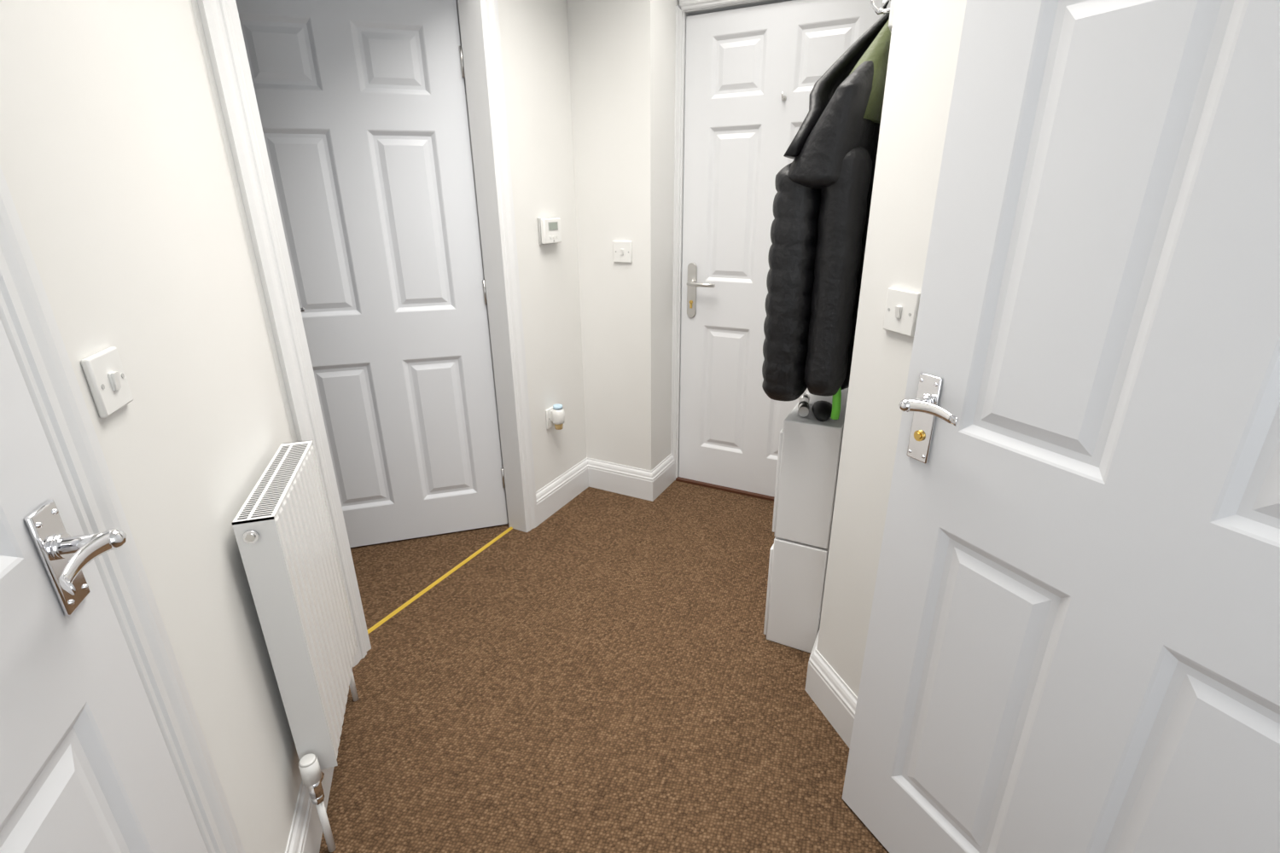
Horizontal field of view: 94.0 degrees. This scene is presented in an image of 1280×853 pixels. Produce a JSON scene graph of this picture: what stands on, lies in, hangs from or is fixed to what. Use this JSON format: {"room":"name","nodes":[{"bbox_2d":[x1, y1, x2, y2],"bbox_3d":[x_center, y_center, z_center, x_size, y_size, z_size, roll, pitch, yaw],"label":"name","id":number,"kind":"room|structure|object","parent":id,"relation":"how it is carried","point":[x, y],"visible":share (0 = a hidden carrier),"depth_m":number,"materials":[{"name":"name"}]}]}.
{"room":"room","nodes":[
{"label":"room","id":0,"kind":"room"},
{"bbox_2d":[0,0,302,852],"bbox_3d":[-0.467,0.144,-0.032,0.100,2.400,3.333,-7,22,-17],"label":"wall","id":1,"kind":"structure","parent":0,"point":[114,164],"depth_m":0.93,"materials":[{"name":"paint"}]},
{"bbox_2d":[0,319,208,852],"bbox_3d":[-0.487,0.195,0.313,0.105,1.981,0.744,-7,22,-17],"label":"door","id":2,"kind":"structure","parent":1,"relation":"in","point":[87,766],"depth_m":0.60,"materials":[{"name":"white paint"}]},
{"bbox_2d":[80,346,133,418],"bbox_3d":[-0.664,-0.057,0.751,0.016,0.074,0.074,-7,22,-17],"label":"light switch","id":3,"kind":"object","parent":1,"relation":"attached to","point":[103,370],"visible":1,"depth_m":0.74,"materials":[{"name":"white plastic"}]},
{"bbox_2d":[0,165,245,852],"bbox_3d":[-0.545,0.191,0.282,0.119,2.091,0.894,-7,22,-17],"label":"trim","id":4,"kind":"structure","parent":1,"relation":"attached to","point":[28,321],"depth_m":0.69,"materials":[{"name":"white paint"}]},
{"bbox_2d":[231,440,358,852],"bbox_3d":[-0.744,0.475,1.358,0.084,0.800,0.476,-7,22,-17],"label":"radiator","id":5,"kind":"object","parent":1,"relation":"attached to","point":[283,531],"visible":1,"depth_m":1.21,"materials":[{"name":"white metal"}]},
{"bbox_2d":[285,767,334,852],"bbox_3d":[-0.385,1.209,0.339,0.018,0.146,3.229,-7,22,-17],"label":"baseboard","id":6,"kind":"structure","parent":1,"relation":"attached to","point":[305,834],"depth_m":1.26,"materials":[{"name":"white paint"}]},
{"bbox_2d":[191,0,586,523],"bbox_3d":[-0.643,-0.622,1.990,0.130,2.400,1.390,10,23,25],"label":"wall","id":7,"kind":"structure","parent":0,"point":[534,33],"depth_m":2.31,"materials":[{"name":"paint"}]},
{"bbox_2d":[197,0,538,667],"bbox_3d":[-0.730,-0.407,1.889,0.168,2.071,1.002,10,23,25],"label":"trim","id":8,"kind":"structure","parent":7,"relation":"attached to","point":[479,20],"depth_m":1.88,"materials":[{"name":"white paint"}]},
{"bbox_2d":[235,0,507,547],"bbox_3d":[-0.942,-0.444,2.141,0.768,1.949,0.108,-7,22,-17],"label":"door","id":9,"kind":"structure","parent":7,"relation":"in","point":[362,105],"depth_m":2.10,"materials":[{"name":"white paint"}]},
{"bbox_2d":[537,216,561,244],"bbox_3d":[-0.352,-0.770,2.351,0.032,0.100,0.120,10,23,25],"label":"thermostat","id":10,"kind":"object","parent":7,"relation":"attached to","point":[549,232],"visible":1,"depth_m":2.32,"materials":[{"name":"white plastic"}]},
{"bbox_2d":[545,407,554,429],"bbox_3d":[-0.377,-0.042,2.584,0.014,0.086,0.086,10,23,25],"label":"power socket","id":11,"kind":"object","parent":7,"relation":"attached to","point":[549,424],"visible":0.41,"depth_m":2.56,"materials":[{"name":"white plastic"}]},
{"bbox_2d":[550,403,564,430],"bbox_3d":[-0.351,-0.041,2.561,0.060,0.106,0.058,10,23,25],"label":"air freshener","id":12,"kind":"object","parent":11,"relation":"attached to","point":[557,414],"visible":1,"depth_m":2.54,"materials":[{"name":"white plastic"}]},
{"bbox_2d":[535,453,674,524],"bbox_3d":[-0.145,0.266,2.816,0.753,0.146,0.321,-7,22,-17],"label":"baseboard","id":13,"kind":"structure","parent":7,"relation":"attached to","point":[638,483],"depth_m":2.82,"materials":[{"name":"white paint"}]},
{"bbox_2d":[319,480,889,852],"bbox_3d":[-0.262,0.820,1.566,6.600,0.001,6.800,-7,22,-17],"label":"floor","id":14,"kind":"structure","parent":0,"point":[604,676],"depth_m":1.69,"materials":[{"name":"brown carpet"}]},
{"bbox_2d":[367,526,512,634],"bbox_3d":[-0.734,0.562,2.247,0.016,0.006,0.790,10,23,25],"label":"threshold strip","id":15,"kind":"object","parent":14,"relation":"on","point":[510,528],"visible":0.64,"depth_m":2.20,"materials":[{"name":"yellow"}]},
{"bbox_2d":[763,387,848,653],"bbox_3d":[0.580,0.262,1.959,0.166,0.750,0.510,10,23,25],"label":"cabinet","id":16,"kind":"object","parent":14,"relation":"on","point":[809,448],"visible":0.77,"depth_m":1.73,"materials":[{"name":"white wood"}]},
{"bbox_2d":[797,393,809,417],"bbox_3d":[0.469,-0.062,1.712,0.034,0.033,0.123,5,22,14],"label":"torch","id":17,"kind":"object","parent":16,"relation":"on","point":[803,407],"visible":0.97,"depth_m":1.68,"materials":[{"name":"silver metal"}]},
{"bbox_2d":[812,401,831,421],"bbox_3d":[0.514,-0.051,1.679,0.060,0.032,0.134,7,22,20],"label":"glove","id":18,"kind":"object","parent":16,"relation":"on","point":[822,410],"visible":0.93,"depth_m":1.64,"materials":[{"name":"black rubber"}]},
{"bbox_2d":[566,0,678,471],"bbox_3d":[-0.058,-0.846,2.565,0.350,2.400,0.243,10,23,25],"label":"wall","id":19,"kind":"structure","parent":0,"point":[622,53],"depth_m":2.44,"materials":[{"name":"paint"}]},
{"bbox_2d":[612,240,632,262],"bbox_3d":[-0.073,-0.721,2.466,0.086,0.086,0.016,10,23,25],"label":"light switch","id":20,"kind":"object","parent":19,"relation":"attached to","point":[622,250],"visible":1,"depth_m":2.46,"materials":[{"name":"white plastic"}]},
{"bbox_2d":[816,0,966,697],"bbox_3d":[0.948,0.086,0.090,0.100,2.400,2.720,-7,22,-17],"label":"wall","id":21,"kind":"structure","parent":0,"point":[926,35],"depth_m":1.24,"materials":[{"name":"paint"}]},
{"bbox_2d":[804,630,857,749],"bbox_3d":[0.855,0.978,0.917,0.603,0.146,3.614,-2,21,-5],"label":"baseboard","id":22,"kind":"structure","parent":21,"relation":"attached to","point":[830,694],"depth_m":1.59,"materials":[{"name":"white paint"}]},
{"bbox_2d":[883,287,920,337],"bbox_3d":[0.519,-0.229,1.194,0.016,0.086,0.086,-7,22,-17],"label":"light switch","id":23,"kind":"object","parent":21,"relation":"attached to","point":[901,311],"visible":0.95,"depth_m":1.19,"materials":[{"name":"white plastic"}]},
{"bbox_2d":[842,0,1279,852],"bbox_3d":[0.624,0.070,0.717,0.105,1.973,0.772,-10,23,-24],"label":"door","id":24,"kind":"structure","parent":21,"relation":"in","point":[1073,646],"depth_m":0.79,"materials":[{"name":"white paint"}]},
{"bbox_3d":[0.635,-0.797,2.422,0.813,2.400,0.813,-7,22,-17],"label":"wall","id":25,"kind":"structure","parent":0,"visible":0},
{"bbox_2d":[670,0,792,501],"bbox_3d":[0.559,-0.651,2.508,0.866,2.067,0.139,10,23,25],"label":"trim","id":26,"kind":"structure","parent":25,"relation":"attached to","point":[685,8],"depth_m":2.52,"materials":[{"name":"white paint"}]},
{"bbox_2d":[678,0,890,496],"bbox_3d":[0.520,-0.601,2.486,0.762,1.973,0.106,10,23,25],"label":"door","id":27,"kind":"structure","parent":25,"relation":"in","point":[752,73],"depth_m":2.46,"materials":[{"name":"white paint"}]},
{"bbox_3d":[0.776,-0.531,1.718,0.842,2.400,0.842,-7,22,-17],"label":"wall","id":28,"kind":"structure","parent":0,"visible":0},
{"bbox_2d":[870,0,895,33],"bbox_3d":[0.609,-0.929,1.422,0.065,0.084,0.580,10,23,25],"label":"hook rail","id":29,"kind":"object","parent":28,"relation":"attached to","point":[891,10],"visible":0.23,"depth_m":1.21,"materials":[{"name":"white metal"}]},
{"bbox_2d":[762,0,891,419],"bbox_3d":[0.530,-0.547,1.602,0.217,0.975,0.616,11,24,28],"label":"puffer jacket","id":30,"kind":"object","parent":29,"relation":"hanging from","point":[822,202],"visible":0.85,"depth_m":1.38,"materials":[{"name":"black fabric"}]}
]}

